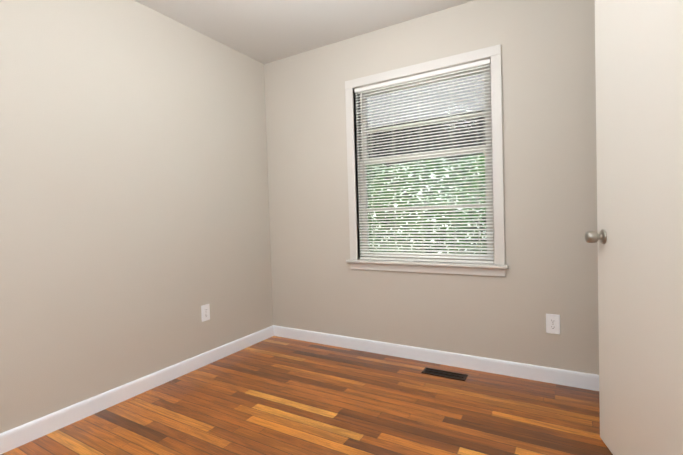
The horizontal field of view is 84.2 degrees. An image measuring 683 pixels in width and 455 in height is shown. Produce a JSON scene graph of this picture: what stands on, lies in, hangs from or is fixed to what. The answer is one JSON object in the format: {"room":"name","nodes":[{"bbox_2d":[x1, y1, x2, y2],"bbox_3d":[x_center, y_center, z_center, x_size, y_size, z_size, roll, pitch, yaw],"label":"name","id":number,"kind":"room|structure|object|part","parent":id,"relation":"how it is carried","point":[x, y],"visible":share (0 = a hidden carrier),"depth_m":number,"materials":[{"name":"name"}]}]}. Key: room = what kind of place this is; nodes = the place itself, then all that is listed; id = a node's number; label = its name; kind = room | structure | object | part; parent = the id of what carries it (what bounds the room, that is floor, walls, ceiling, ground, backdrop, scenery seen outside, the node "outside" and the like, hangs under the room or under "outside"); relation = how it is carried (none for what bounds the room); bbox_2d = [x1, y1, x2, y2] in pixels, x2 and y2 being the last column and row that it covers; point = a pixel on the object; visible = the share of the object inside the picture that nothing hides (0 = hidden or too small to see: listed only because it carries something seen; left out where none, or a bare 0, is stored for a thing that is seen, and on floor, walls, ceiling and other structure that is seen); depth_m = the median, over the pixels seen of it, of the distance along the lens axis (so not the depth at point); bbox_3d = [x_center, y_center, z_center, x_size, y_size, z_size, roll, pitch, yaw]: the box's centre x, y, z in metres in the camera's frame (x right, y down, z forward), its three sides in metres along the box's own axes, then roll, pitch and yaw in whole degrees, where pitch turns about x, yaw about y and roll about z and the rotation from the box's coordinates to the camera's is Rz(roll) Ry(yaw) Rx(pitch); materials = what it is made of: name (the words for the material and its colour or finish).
{"room":"empty bedroom","nodes":[
{"label":"empty bedroom","id":0,"kind":"room"},
{"bbox_2d":[0,0,272,432],"bbox_3d":[-1.632,-0.167,1.870,0.140,2.440,3.640,-1,2,30],"label":"wall","id":1,"kind":"structure","parent":0,"point":[134,217],"depth_m":2.25,"materials":[{"name":"paint"}]},
{"bbox_2d":[0,325,273,454],"bbox_3d":[-1.494,1.002,1.923,0.014,0.092,3.500,-1,2,30],"label":"baseboard","id":2,"kind":"structure","parent":1,"relation":"attached to","point":[16,437],"depth_m":2.21,"materials":[{"name":"paint"}]},
{"bbox_2d":[201,304,209,321],"bbox_3d":[-1.001,0.628,2.783,0.008,0.120,0.075,-1,2,30],"label":"electrical outlet","id":3,"kind":"object","parent":1,"relation":"attached to","point":[205,312],"visible":1,"depth_m":2.78,"materials":[{"name":"plastic"}]},
{"bbox_2d":[134,0,473,63],"bbox_3d":[0.108,-1.474,0.877,4.180,0.120,3.780,-1,2,30],"label":"ceiling","id":4,"kind":"structure","parent":0,"point":[265,31],"depth_m":2.62,"materials":[{"name":"paint"}]},
{"bbox_2d":[1,336,612,454],"bbox_3d":[0.186,1.083,0.946,4.180,0.120,3.780,-1,2,30],"label":"floor","id":5,"kind":"structure","parent":0,"point":[274,395],"depth_m":2.03,"materials":[{"name":"brown wood"}]},
{"bbox_2d":[421,367,467,380],"bbox_3d":[0.678,0.964,2.488,0.283,0.005,0.098,-1,2,30],"label":"floor vent","id":6,"kind":"object","parent":5,"relation":"in","point":[446,374],"visible":1,"depth_m":2.48,"materials":[{"name":"brown metal"}]},
{"bbox_2d":[264,0,598,374],"bbox_3d":[1.064,-0.266,2.482,4.180,2.440,0.140,-1,2,30],"label":"wall","id":7,"kind":"structure","parent":0,"point":[319,284],"depth_m":2.51,"materials":[{"name":"paint"}]},
{"bbox_2d":[345,44,504,264],"bbox_3d":[0.583,-0.439,2.762,1.132,1.427,0.188,-1,2,30],"label":"window","id":8,"kind":"structure","parent":7,"relation":"in","point":[406,157],"depth_m":2.67,"materials":[{"name":"paint"}]},
{"bbox_2d":[354,59,490,92],"bbox_3d":[0.537,-1.071,2.699,0.994,0.028,0.029,-1,2,30],"label":"blind headrail","id":9,"kind":"object","parent":8,"relation":"attached to","point":[429,74],"visible":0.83,"depth_m":2.65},
{"bbox_2d":[361,92,363,182],"bbox_3d":[0.161,-0.693,2.914,0.009,0.705,0.009,-1,2,12],"label":"blind cord","id":10,"kind":"object","parent":9,"relation":"hanging from","point":[361,92],"depth_m":2.91,"materials":[{"name":"white fabric"}]},
{"bbox_2d":[369,90,374,247],"bbox_3d":[0.236,-0.411,2.904,0.002,1.286,0.025,-1,2,30],"label":"blind cord","id":11,"kind":"object","parent":9,"relation":"hanging from","point":[370,90],"depth_m":2.90,"materials":[{"name":"white fabric"}]},
{"bbox_2d":[391,87,396,252],"bbox_3d":[0.391,-0.414,2.813,0.002,1.286,0.025,-1,2,30],"label":"blind cord","id":12,"kind":"object","parent":9,"relation":"hanging from","point":[392,87],"depth_m":2.81,"materials":[{"name":"white fabric"}]},
{"bbox_2d":[418,79,423,250],"bbox_3d":[0.571,-0.416,2.708,0.002,1.286,0.025,-1,2,30],"label":"blind cord","id":13,"kind":"object","parent":9,"relation":"hanging from","point":[418,79],"depth_m":2.70,"materials":[{"name":"white fabric"}]},
{"bbox_2d":[451,74,455,256],"bbox_3d":[0.767,-0.419,2.594,0.002,1.286,0.025,-1,2,30],"label":"blind cord","id":14,"kind":"object","parent":9,"relation":"hanging from","point":[451,74],"depth_m":2.59,"materials":[{"name":"white fabric"}]},
{"bbox_2d":[475,65,485,260],"bbox_3d":[0.921,-0.421,2.492,0.023,1.286,0.062,-3,2,-36],"label":"blind cord","id":15,"kind":"object","parent":9,"relation":"hanging from","point":[484,151],"depth_m":2.49,"materials":[{"name":"white fabric"}]},
{"bbox_3d":[0.576,0.236,2.734,0.990,0.015,0.024,-1,2,30],"label":"window blind bottom rail","id":16,"kind":"part","parent":8,"relation":"part of","materials":[{"name":"white plastic"}]},
{"bbox_2d":[346,259,507,276],"bbox_3d":[0.568,0.284,2.723,1.172,0.075,0.106,-1,2,30],"label":"sill","id":17,"kind":"structure","parent":7,"relation":"attached to","point":[484,269],"depth_m":2.65,"materials":[{"name":"paint"}]},
{"bbox_2d":[273,325,598,390],"bbox_3d":[0.543,0.917,2.750,2.700,0.092,0.014,-1,2,30],"label":"baseboard","id":18,"kind":"structure","parent":7,"relation":"attached to","point":[583,380],"depth_m":2.61,"materials":[{"name":"paint"}]},
{"bbox_2d":[546,314,559,333],"bbox_3d":[1.290,0.589,2.303,0.075,0.120,0.008,-1,2,30],"label":"electrical outlet","id":19,"kind":"object","parent":7,"relation":"attached to","point":[552,323],"visible":1,"depth_m":2.30,"materials":[{"name":"plastic"}]},
{"label":"outside","id":20,"kind":"structure","parent":0,"visible":0},
{"bbox_3d":[5.851,1.037,12.522,26.000,0.200,21.810,-1,2,30],"label":"ground","id":21,"kind":"structure","parent":20,"visible":0},
{"bbox_2d":[367,170,376,185],"bbox_3d":[-0.292,0.037,7.445,2.766,2.435,3.157,-1,2,30],"label":"tree","id":22,"kind":"object","parent":21,"relation":"on","point":[370,176],"depth_m":6.84,"materials":[{"name":"green plant"}]},
{"bbox_2d":[367,164,386,173],"bbox_3d":[0.949,-0.141,8.730,3.083,2.647,3.110,-1,2,30],"label":"tree","id":23,"kind":"object","parent":21,"relation":"on","point":[377,167],"depth_m":8.10,"materials":[{"name":"green plant"}]},
{"bbox_2d":[367,158,469,252],"bbox_3d":[1.356,0.049,5.907,2.436,2.394,2.702,-1,2,30],"label":"tree","id":24,"kind":"object","parent":21,"relation":"on","point":[396,196],"depth_m":5.13,"materials":[{"name":"green plant"}]},
{"bbox_2d":[368,117,485,165],"bbox_3d":[6.169,-1.126,12.129,21.000,4.116,6.000,-1,2,30],"label":"house","id":25,"kind":"structure","parent":21,"relation":"on","point":[474,138],"depth_m":10.73,"materials":[{"name":"grey"}]},
{"bbox_2d":[367,74,484,129],"bbox_3d":[6.069,-4.421,12.039,22.000,2.720,7.600,-1,2,30],"label":"roof","id":26,"kind":"structure","parent":25,"relation":"on","point":[470,90],"depth_m":10.88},
{"bbox_2d":[442,154,486,253],"bbox_3d":[2.556,0.034,5.064,2.604,2.397,2.742,-1,2,30],"label":"tree","id":27,"kind":"object","parent":21,"relation":"on","point":[475,186],"depth_m":4.65,"materials":[{"name":"green plant"}]},
{"bbox_2d":[455,154,480,167],"bbox_3d":[2.836,-0.193,7.349,3.036,2.711,3.026,-1,2,30],"label":"tree","id":28,"kind":"object","parent":21,"relation":"on","point":[467,158],"depth_m":6.97,"materials":[{"name":"green plant"}]},
{"bbox_3d":[0.860,-0.104,0.517,0.157,2.235,0.980,-1,2,30],"label":"door frame","id":29,"kind":"structure","parent":0,"visible":0},
{"bbox_2d":[595,0,682,454],"bbox_3d":[1.072,-0.092,1.313,0.035,2.140,0.810,-1,2,14],"label":"door","id":30,"kind":"structure","parent":29,"relation":"attached to","point":[639,90],"depth_m":1.34,"materials":[{"name":"paint"}]},
{"bbox_2d":[585,229,606,243],"bbox_3d":[1.168,0.039,1.656,0.172,0.065,0.122,-1,2,30],"label":"door knob","id":31,"kind":"object","parent":30,"relation":"attached to","point":[593,236],"depth_m":1.64,"materials":[{"name":"silver metal"}]}
]}

